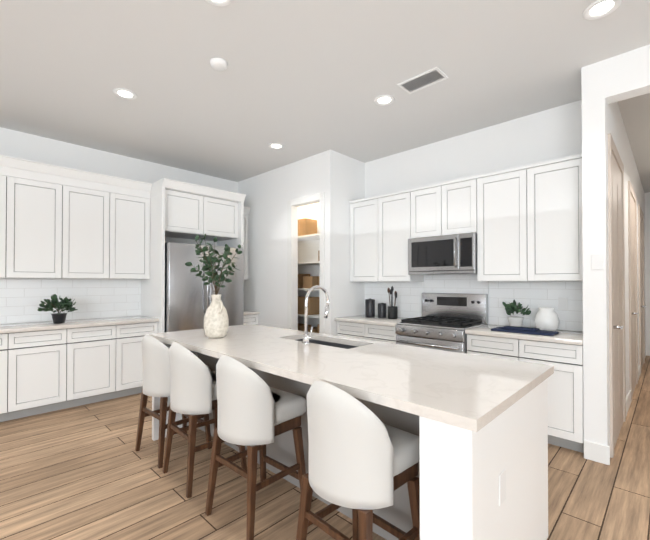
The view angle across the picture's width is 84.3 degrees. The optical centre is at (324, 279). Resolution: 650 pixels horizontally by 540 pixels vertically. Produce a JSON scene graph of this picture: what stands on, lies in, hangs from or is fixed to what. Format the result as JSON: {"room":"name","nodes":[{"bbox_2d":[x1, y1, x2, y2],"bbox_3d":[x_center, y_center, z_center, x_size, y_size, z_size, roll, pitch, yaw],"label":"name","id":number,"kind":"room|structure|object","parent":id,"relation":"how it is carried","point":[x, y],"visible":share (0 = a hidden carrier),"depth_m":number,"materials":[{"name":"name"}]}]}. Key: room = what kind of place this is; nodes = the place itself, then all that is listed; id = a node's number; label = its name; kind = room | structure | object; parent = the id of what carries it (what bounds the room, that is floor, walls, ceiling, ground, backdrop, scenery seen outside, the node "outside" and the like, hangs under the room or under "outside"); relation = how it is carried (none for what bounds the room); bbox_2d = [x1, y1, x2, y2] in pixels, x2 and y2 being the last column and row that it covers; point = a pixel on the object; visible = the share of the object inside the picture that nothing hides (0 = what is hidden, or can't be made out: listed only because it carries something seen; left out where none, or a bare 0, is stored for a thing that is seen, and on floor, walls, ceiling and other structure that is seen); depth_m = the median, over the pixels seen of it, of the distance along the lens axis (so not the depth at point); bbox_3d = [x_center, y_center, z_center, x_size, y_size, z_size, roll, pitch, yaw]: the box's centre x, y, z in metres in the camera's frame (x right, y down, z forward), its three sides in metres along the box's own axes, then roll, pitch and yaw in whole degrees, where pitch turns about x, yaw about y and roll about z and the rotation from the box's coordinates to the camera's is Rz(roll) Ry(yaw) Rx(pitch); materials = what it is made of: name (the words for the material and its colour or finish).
{"room":"kitchen","nodes":[
{"label":"kitchen","id":0,"kind":"room"},
{"bbox_2d":[0,127,237,279],"bbox_3d":[-4.152,-0.134,3.335,0.150,3.050,9.240,-1,-1,44],"label":"wall","id":1,"kind":"structure","parent":0,"point":[18,144],"depth_m":4.55,"materials":[{"name":"white paint"}]},
{"bbox_2d":[0,166,15,277],"bbox_3d":[-3.546,-0.586,3.620,0.327,1.140,0.592,-1,-1,44],"label":"upper cabinet","id":2,"kind":"object","parent":1,"relation":"attached to","point":[7,173],"depth_m":3.69,"materials":[{"name":"white paint"}]},
{"bbox_2d":[16,166,71,277],"bbox_3d":[-3.219,-0.583,3.958,0.327,1.140,0.592,-1,-1,44],"label":"upper cabinet","id":3,"kind":"object","parent":1,"relation":"attached to","point":[59,222],"depth_m":3.90,"materials":[{"name":"white paint"}]},
{"bbox_2d":[72,178,115,278],"bbox_3d":[-2.893,-0.580,4.296,0.327,1.140,0.592,-1,-1,44],"label":"upper cabinet","id":4,"kind":"object","parent":1,"relation":"attached to","point":[93,203],"depth_m":4.24,"materials":[{"name":"white paint"}]},
{"bbox_2d":[116,186,150,278],"bbox_3d":[-2.587,-0.577,4.612,0.327,1.140,0.531,-1,-1,44],"label":"upper cabinet","id":5,"kind":"object","parent":1,"relation":"attached to","point":[132,205],"depth_m":4.55,"materials":[{"name":"white paint"}]},
{"bbox_2d":[238,150,335,335],"bbox_3d":[-0.661,-0.116,5.309,2.130,3.050,0.110,-1,-1,44],"label":"wall","id":6,"kind":"structure","parent":0,"point":[270,194],"depth_m":5.22,"materials":[{"name":"white paint"}]},
{"bbox_2d":[244,207,250,279],"bbox_3d":[-1.441,-0.572,5.753,0.392,1.150,0.335,-1,-1,44],"label":"upper cabinet","id":7,"kind":"object","parent":6,"relation":"attached to","point":[246,211],"visible":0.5,"depth_m":5.74,"materials":[{"name":"white paint"}]},
{"bbox_2d":[287,192,324,333],"bbox_3d":[-0.270,0.142,4.841,0.730,2.525,0.016,-1,-1,44],"label":"door frame","id":8,"kind":"structure","parent":6,"relation":"attached to","point":[307,199],"depth_m":4.74,"materials":[{"name":"white paint"}]},
{"bbox_2d":[0,356,649,539],"bbox_3d":[1.045,1.427,1.778,9.770,0.100,14.240,-1,-1,44],"label":"floor","id":9,"kind":"structure","parent":0,"point":[85,472],"depth_m":2.37,"materials":[{"name":"brown wood"}]},
{"bbox_2d":[0,331,19,421],"bbox_3d":[-3.449,0.955,3.512,0.597,0.874,0.592,-1,-1,44],"label":"base cabinet","id":10,"kind":"object","parent":9,"relation":"on","point":[9,344],"depth_m":3.49,"materials":[{"name":"white paint"}]},
{"bbox_2d":[20,327,75,417],"bbox_3d":[-3.122,0.958,3.850,0.597,0.874,0.592,-1,-1,44],"label":"base cabinet","id":11,"kind":"object","parent":9,"relation":"on","point":[47,358],"depth_m":3.71,"materials":[{"name":"white paint"}]},
{"bbox_2d":[0,315,158,334],"bbox_3d":[-3.599,0.495,3.335,0.632,0.039,3.760,-1,-1,44],"label":"countertop","id":12,"kind":"structure","parent":11,"relation":"on","point":[113,320],"depth_m":3.93,"materials":[{"name":"white stone"}]},
{"bbox_2d":[37,294,77,323],"bbox_3d":[-2.929,0.322,3.955,0.410,0.318,0.380,-1,-1,44],"label":"potted plant","id":13,"kind":"object","parent":12,"relation":"on","point":[61,305],"visible":1,"depth_m":3.92,"materials":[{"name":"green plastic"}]},
{"bbox_2d":[76,323,123,405],"bbox_3d":[-2.796,0.962,4.188,0.597,0.874,0.592,-1,-1,44],"label":"base cabinet","id":14,"kind":"object","parent":9,"relation":"on","point":[89,351],"depth_m":4.04,"materials":[{"name":"white paint"}]},
{"bbox_2d":[124,323,157,395],"bbox_3d":[-2.490,0.964,4.504,0.597,0.874,0.531,-1,-1,44],"label":"base cabinet","id":15,"kind":"object","parent":9,"relation":"on","point":[134,333],"depth_m":4.31,"materials":[{"name":"white paint"}]},
{"bbox_2d":[135,335,211,468],"bbox_3d":[-1.235,0.908,2.927,0.444,0.962,0.471,0,-1,41],"label":"stool","id":16,"kind":"object","parent":9,"relation":"on","point":[156,367],"visible":0.6,"depth_m":2.71,"materials":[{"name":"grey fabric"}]},
{"bbox_2d":[141,178,245,332],"bbox_3d":[-1.835,0.082,5.072,0.762,2.650,1.180,-1,-1,44],"label":"surround","id":17,"kind":"object","parent":9,"relation":"on","point":[182,209],"visible":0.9,"depth_m":4.74,"materials":[{"name":"white paint"}]},
{"bbox_2d":[165,242,243,331],"bbox_3d":[-1.797,0.467,5.031,0.815,1.840,1.076,-1,-1,44],"label":"fridge","id":18,"kind":"object","parent":9,"relation":"on","point":[188,297],"visible":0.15,"depth_m":4.63,"materials":[{"name":"grey metal"}]},
{"bbox_2d":[163,342,246,497],"bbox_3d":[-0.861,0.905,2.566,0.471,0.962,0.444,1,-1,-44],"label":"stool","id":19,"kind":"object","parent":9,"relation":"on","point":[193,388],"visible":0.79,"depth_m":2.36,"materials":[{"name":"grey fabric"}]},
{"bbox_2d":[244,310,259,324],"bbox_3d":[-1.355,0.710,5.658,0.632,1.405,0.335,-1,-1,44],"label":"base cabinet","id":20,"kind":"object","parent":9,"relation":"on","point":[250,317],"visible":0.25,"depth_m":5.49,"materials":[{"name":"white paint"}]},
{"bbox_2d":[205,355,306,539],"bbox_3d":[-0.401,0.901,2.122,0.444,0.962,0.471,0,-1,42],"label":"stool","id":21,"kind":"object","parent":9,"relation":"on","point":[256,413],"visible":0.92,"depth_m":1.93,"materials":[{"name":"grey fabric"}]},
{"bbox_2d":[152,336,553,539],"bbox_3d":[-0.126,0.947,2.547,2.774,0.874,1.095,-1,-1,44],"label":"kitchen island","id":22,"kind":"object","parent":9,"relation":"on","point":[491,483],"depth_m":1.49,"materials":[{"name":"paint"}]},
{"bbox_2d":[149,324,552,431],"bbox_3d":[-0.153,0.488,2.526,2.820,0.040,1.060,-1,-1,44],"label":"island countertop","id":23,"kind":"structure","parent":22,"relation":"on","point":[469,392],"depth_m":1.84,"materials":[{"name":"white stone"}]},
{"bbox_2d":[185,234,242,337],"bbox_3d":[-0.887,0.059,2.926,0.476,0.825,0.462,-1,-1,44],"label":"vase","id":24,"kind":"object","parent":23,"relation":"on","point":[216,322],"visible":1,"depth_m":2.88,"materials":[{"name":"ceramic"}]},
{"bbox_2d":[302,285,329,344],"bbox_3d":[-0.050,0.256,2.667,0.096,0.426,0.272,-1,-1,44],"label":"faucet","id":25,"kind":"object","parent":23,"relation":"on","point":[306,337],"visible":1,"depth_m":2.60,"materials":[{"name":"silver metal"}]},
{"bbox_2d":[296,381,419,539],"bbox_3d":[0.153,0.896,1.587,0.471,0.962,0.444,0,-1,-43],"label":"stool","id":26,"kind":"object","parent":9,"relation":"on","point":[363,460],"visible":0.92,"depth_m":1.40,"materials":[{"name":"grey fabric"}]},
{"bbox_2d":[335,282,423,343],"bbox_3d":[0.669,0.716,4.484,0.914,1.371,0.632,-1,-1,44],"label":"base cabinet","id":27,"kind":"object","parent":9,"relation":"on","point":[408,303],"visible":0.46,"depth_m":4.49,"materials":[{"name":"white paint"}]},
{"bbox_2d":[365,298,374,316],"bbox_3d":[0.587,0.367,4.676,0.128,0.240,0.126,-1,-1,44],"label":"canister","id":28,"kind":"object","parent":27,"relation":"on","point":[369,307],"visible":1,"depth_m":4.63,"materials":[{"name":"grey plastic"}]},
{"bbox_2d":[378,303,386,317],"bbox_3d":[0.730,0.392,4.594,0.113,0.190,0.112,-1,-1,44],"label":"canister","id":29,"kind":"object","parent":27,"relation":"on","point":[381,310],"visible":1,"depth_m":4.55,"materials":[{"name":"grey plastic"}]},
{"bbox_2d":[387,286,397,318],"bbox_3d":[0.841,0.283,4.446,0.129,0.405,0.119,-1,-1,44],"label":"utensil crock","id":30,"kind":"object","parent":27,"relation":"on","point":[392,312],"visible":1,"depth_m":4.41,"materials":[{"name":"black ceramic"}]},
{"bbox_2d":[395,293,487,353],"bbox_3d":[1.242,0.776,3.867,0.752,1.240,0.698,-1,-1,44],"label":"range","id":31,"kind":"object","parent":9,"relation":"on","point":[445,321],"visible":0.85,"depth_m":3.83,"materials":[{"name":"silver metal"}]},
{"bbox_2d":[465,282,583,452],"bbox_3d":[1.878,0.706,3.317,0.914,1.371,0.632,-1,-1,44],"label":"base cabinet","id":32,"kind":"object","parent":9,"relation":"on","point":[561,352],"visible":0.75,"depth_m":3.12,"materials":[{"name":"white paint"}]},
{"bbox_2d":[502,300,530,326],"bbox_3d":[1.869,0.337,3.498,0.256,0.278,0.294,-1,-1,44],"label":"potted plant","id":33,"kind":"object","parent":32,"relation":"on","point":[512,308],"visible":0.96,"depth_m":3.46,"materials":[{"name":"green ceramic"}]},
{"bbox_2d":[491,326,558,335],"bbox_3d":[1.787,0.455,3.225,0.500,0.039,0.220,-1,-1,44],"label":"tray","id":34,"kind":"object","parent":32,"relation":"on","point":[524,330],"visible":1,"depth_m":3.17,"materials":[{"name":"blue fabric"}]},
{"bbox_2d":[534,307,559,330],"bbox_3d":[2.040,0.367,3.301,0.200,0.215,0.200,-1,-1,44],"label":"vase","id":35,"kind":"object","parent":32,"relation":"on","point":[546,318],"visible":0.9,"depth_m":3.24,"materials":[{"name":"white ceramic"}]},
{"bbox_2d":[0,0,649,192],"bbox_3d":[1.045,-1.723,1.807,9.770,0.100,14.240,-1,-1,44],"label":"ceiling","id":36,"kind":"structure","parent":0,"point":[298,80],"depth_m":2.88,"materials":[{"name":"white paint"}]},
{"bbox_2d":[113,88,136,99],"bbox_3d":[-1.784,-1.656,3.203,0.190,0.009,0.190,-1,-1,44],"label":"recessed light","id":37,"kind":"object","parent":36,"relation":"in","point":[123,93],"visible":1,"depth_m":3.20,"materials":[{"name":"white plastic"}]},
{"bbox_2d":[205,0,231,5],"bbox_3d":[-0.633,-1.666,2.092,0.190,0.009,0.190,-1,-1,44],"label":"recessed light","id":38,"kind":"object","parent":36,"relation":"in","point":[220,2],"visible":1,"depth_m":2.15,"materials":[{"name":"white plastic"}]},
{"bbox_2d":[210,57,227,70],"bbox_3d":[-0.814,-1.647,2.754,0.130,0.035,0.130,-1,-1,44],"label":"smoke detector","id":39,"kind":"object","parent":36,"relation":"attached to","point":[219,64],"visible":1,"depth_m":2.72,"materials":[{"name":"white plastic"}]},
{"bbox_2d":[268,143,283,148],"bbox_3d":[-0.603,-1.644,4.426,0.190,0.009,0.190,-1,-1,44],"label":"recessed light","id":40,"kind":"object","parent":36,"relation":"in","point":[276,146],"visible":1,"depth_m":4.43,"materials":[{"name":"white plastic"}]},
{"bbox_2d":[374,95,394,105],"bbox_3d":[0.548,-1.655,3.315,0.190,0.009,0.190,-1,-1,44],"label":"recessed light","id":41,"kind":"object","parent":36,"relation":"in","point":[382,100],"visible":1,"depth_m":3.31,"materials":[{"name":"white plastic"}]},
{"bbox_2d":[397,67,447,93],"bbox_3d":[0.815,-1.657,3.002,0.360,0.010,0.200,-1,-1,44],"label":"ceiling vent","id":42,"kind":"object","parent":36,"relation":"in","point":[435,75],"visible":1,"depth_m":2.99,"materials":[{"name":"white plastic"}]},
{"bbox_2d":[583,0,621,19],"bbox_3d":[1.699,-1.665,2.204,0.190,0.009,0.190,-1,-1,44],"label":"recessed light","id":43,"kind":"object","parent":36,"relation":"in","point":[597,9],"visible":1,"depth_m":2.21,"materials":[{"name":"white plastic"}]},
{"bbox_2d":[336,152,364,335],"bbox_3d":[0.308,-0.120,4.867,0.120,3.050,0.600,-1,-1,44],"label":"wall","id":44,"kind":"structure","parent":0,"point":[350,186],"depth_m":4.76,"materials":[{"name":"white paint"}]},
{"bbox_2d":[298,100,582,326],"bbox_3d":[0.770,-0.119,4.921,4.730,3.050,0.120,-1,-1,44],"label":"wall","id":45,"kind":"structure","parent":0,"point":[550,134],"depth_m":4.01,"materials":[{"name":"white paint"}]},
{"bbox_2d":[298,314,318,317],"bbox_3d":[-0.458,0.550,5.600,2.004,0.025,0.594,-1,-1,44],"label":"shelf","id":46,"kind":"object","parent":45,"relation":"attached to","point":[311,316],"visible":0.04,"depth_m":5.33,"materials":[{"name":"white paint"}]},
{"bbox_2d":[298,297,318,314],"bbox_3d":[-0.257,0.403,5.567,0.319,0.265,0.250,-1,-1,44],"label":"box","id":47,"kind":"object","parent":46,"relation":"on","point":[313,305],"visible":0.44,"depth_m":5.46,"materials":[{"name":"brown cardboard"}]},
{"bbox_2d":[298,288,318,289],"bbox_3d":[-0.458,0.150,5.604,2.004,0.025,0.594,-1,-1,44],"label":"shelf","id":48,"kind":"object","parent":45,"relation":"attached to","point":[306,289],"visible":0.07,"depth_m":5.38,"materials":[{"name":"white paint"}]},
{"bbox_2d":[298,274,309,287],"bbox_3d":[-0.429,0.024,5.737,0.309,0.226,0.250,-1,-1,44],"label":"box","id":49,"kind":"object","parent":48,"relation":"on","point":[300,280],"visible":0.38,"depth_m":5.57,"materials":[{"name":"brown wicker"}]},
{"bbox_2d":[303,276,319,287],"bbox_3d":[-0.180,0.043,5.497,0.214,0.184,0.250,-1,-1,44],"label":"box","id":50,"kind":"object","parent":48,"relation":"on","point":[310,281],"visible":0.56,"depth_m":5.39,"materials":[{"name":"brown cardboard"}]},
{"bbox_2d":[298,261,319,265],"bbox_3d":[-0.458,-0.250,5.608,2.004,0.025,0.594,-1,-1,44],"label":"shelf","id":51,"kind":"object","parent":45,"relation":"attached to","point":[310,263],"visible":0.11,"depth_m":5.38,"materials":[{"name":"white paint"}]},
{"bbox_2d":[298,233,319,241],"bbox_3d":[-0.458,-0.650,5.612,2.004,0.025,0.594,-1,-1,44],"label":"shelf","id":52,"kind":"object","parent":45,"relation":"attached to","point":[309,237],"visible":0.11,"depth_m":5.46,"materials":[{"name":"white paint"}]},
{"bbox_2d":[298,218,316,235],"bbox_3d":[-0.285,-0.798,5.606,0.219,0.268,0.250,-1,-1,44],"label":"box","id":53,"kind":"object","parent":52,"relation":"on","point":[306,226],"visible":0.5,"depth_m":5.51,"materials":[{"name":"brown cardboard"}]},
{"bbox_2d":[424,275,488,323],"bbox_3d":[1.490,0.663,4.125,0.758,1.430,0.009,-1,-1,44],"label":"backsplash","id":54,"kind":"structure","parent":45,"relation":"attached to","point":[467,284],"depth_m":4.11,"materials":[{"name":"tile"}]},
{"bbox_2d":[349,154,582,281],"bbox_3d":[1.374,-0.515,4.016,2.594,1.075,0.342,-1,-1,44],"label":"upper cabinet","id":55,"kind":"object","parent":45,"relation":"attached to","point":[524,222],"visible":0.94,"depth_m":3.54,"materials":[{"name":"white paint"}]},
{"bbox_2d":[408,233,476,274],"bbox_3d":[1.336,-0.265,3.974,0.754,0.413,0.427,-1,-1,44],"label":"microwave","id":56,"kind":"object","parent":55,"relation":"attached to","point":[455,254],"visible":1,"depth_m":3.81,"materials":[{"name":"silver metal"}]},
{"bbox_3d":[-0.458,0.950,5.597,2.004,0.025,0.594,-1,-1,44],"label":"shelf","id":57,"kind":"object","parent":45,"relation":"attached to","visible":0},
{"bbox_2d":[298,323,310,330],"bbox_3d":[-0.411,0.828,5.712,0.309,0.218,0.250,-1,-1,44],"label":"box","id":58,"kind":"object","parent":57,"relation":"on","point":[301,327],"visible":0.29,"depth_m":5.57,"materials":[{"name":"brown cardboard"}]},
{"bbox_2d":[304,327,316,332],"bbox_3d":[-0.142,0.837,5.453,0.244,0.196,0.250,-1,-1,44],"label":"box","id":59,"kind":"object","parent":57,"relation":"on","point":[314,329],"visible":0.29,"depth_m":5.36,"materials":[{"name":"brown wicker"}]},
{"bbox_2d":[581,60,645,446],"bbox_3d":[4.011,-0.121,4.767,0.145,3.050,5.600,-1,-1,44],"label":"wall","id":60,"kind":"structure","parent":0,"point":[602,119],"depth_m":2.77,"materials":[{"name":"white paint"}]},
{"bbox_2d":[591,254,603,269],"bbox_3d":[2.077,-0.132,2.736,0.075,0.115,0.010,-1,-1,44],"label":"switch plate","id":61,"kind":"object","parent":60,"relation":"attached to","point":[597,262],"visible":1,"depth_m":2.73,"materials":[{"name":"white plastic"}]},
{"bbox_2d":[584,365,640,464],"bbox_3d":[2.343,1.336,4.957,2.854,0.140,3.824,-1,-1,44],"label":"baseboard","id":62,"kind":"structure","parent":60,"relation":"attached to","point":[597,452],"depth_m":2.74,"materials":[{"name":"white paint"}]},
{"bbox_2d":[608,133,645,457],"bbox_3d":[3.862,0.137,4.457,0.070,2.530,4.650,-1,-1,44],"label":"door frame","id":63,"kind":"structure","parent":60,"relation":"attached to","point":[617,378],"depth_m":3.39,"materials":[{"name":"beige paint"}]},
{"bbox_2d":[605,44,649,103],"bbox_3d":[2.607,-1.523,2.341,1.225,0.290,0.140,-1,-1,44],"label":"wall","id":64,"kind":"structure","parent":0,"point":[627,75],"depth_m":2.63,"materials":[{"name":"white paint"}]},
{"bbox_2d":[645,192,649,355],"bbox_3d":[6.490,-0.106,6.349,1.225,3.050,0.120,-1,-1,44],"label":"wall","id":65,"kind":"structure","parent":0,"point":[647,253],"depth_m":6.71,"materials":[{"name":"white paint"}]}
]}

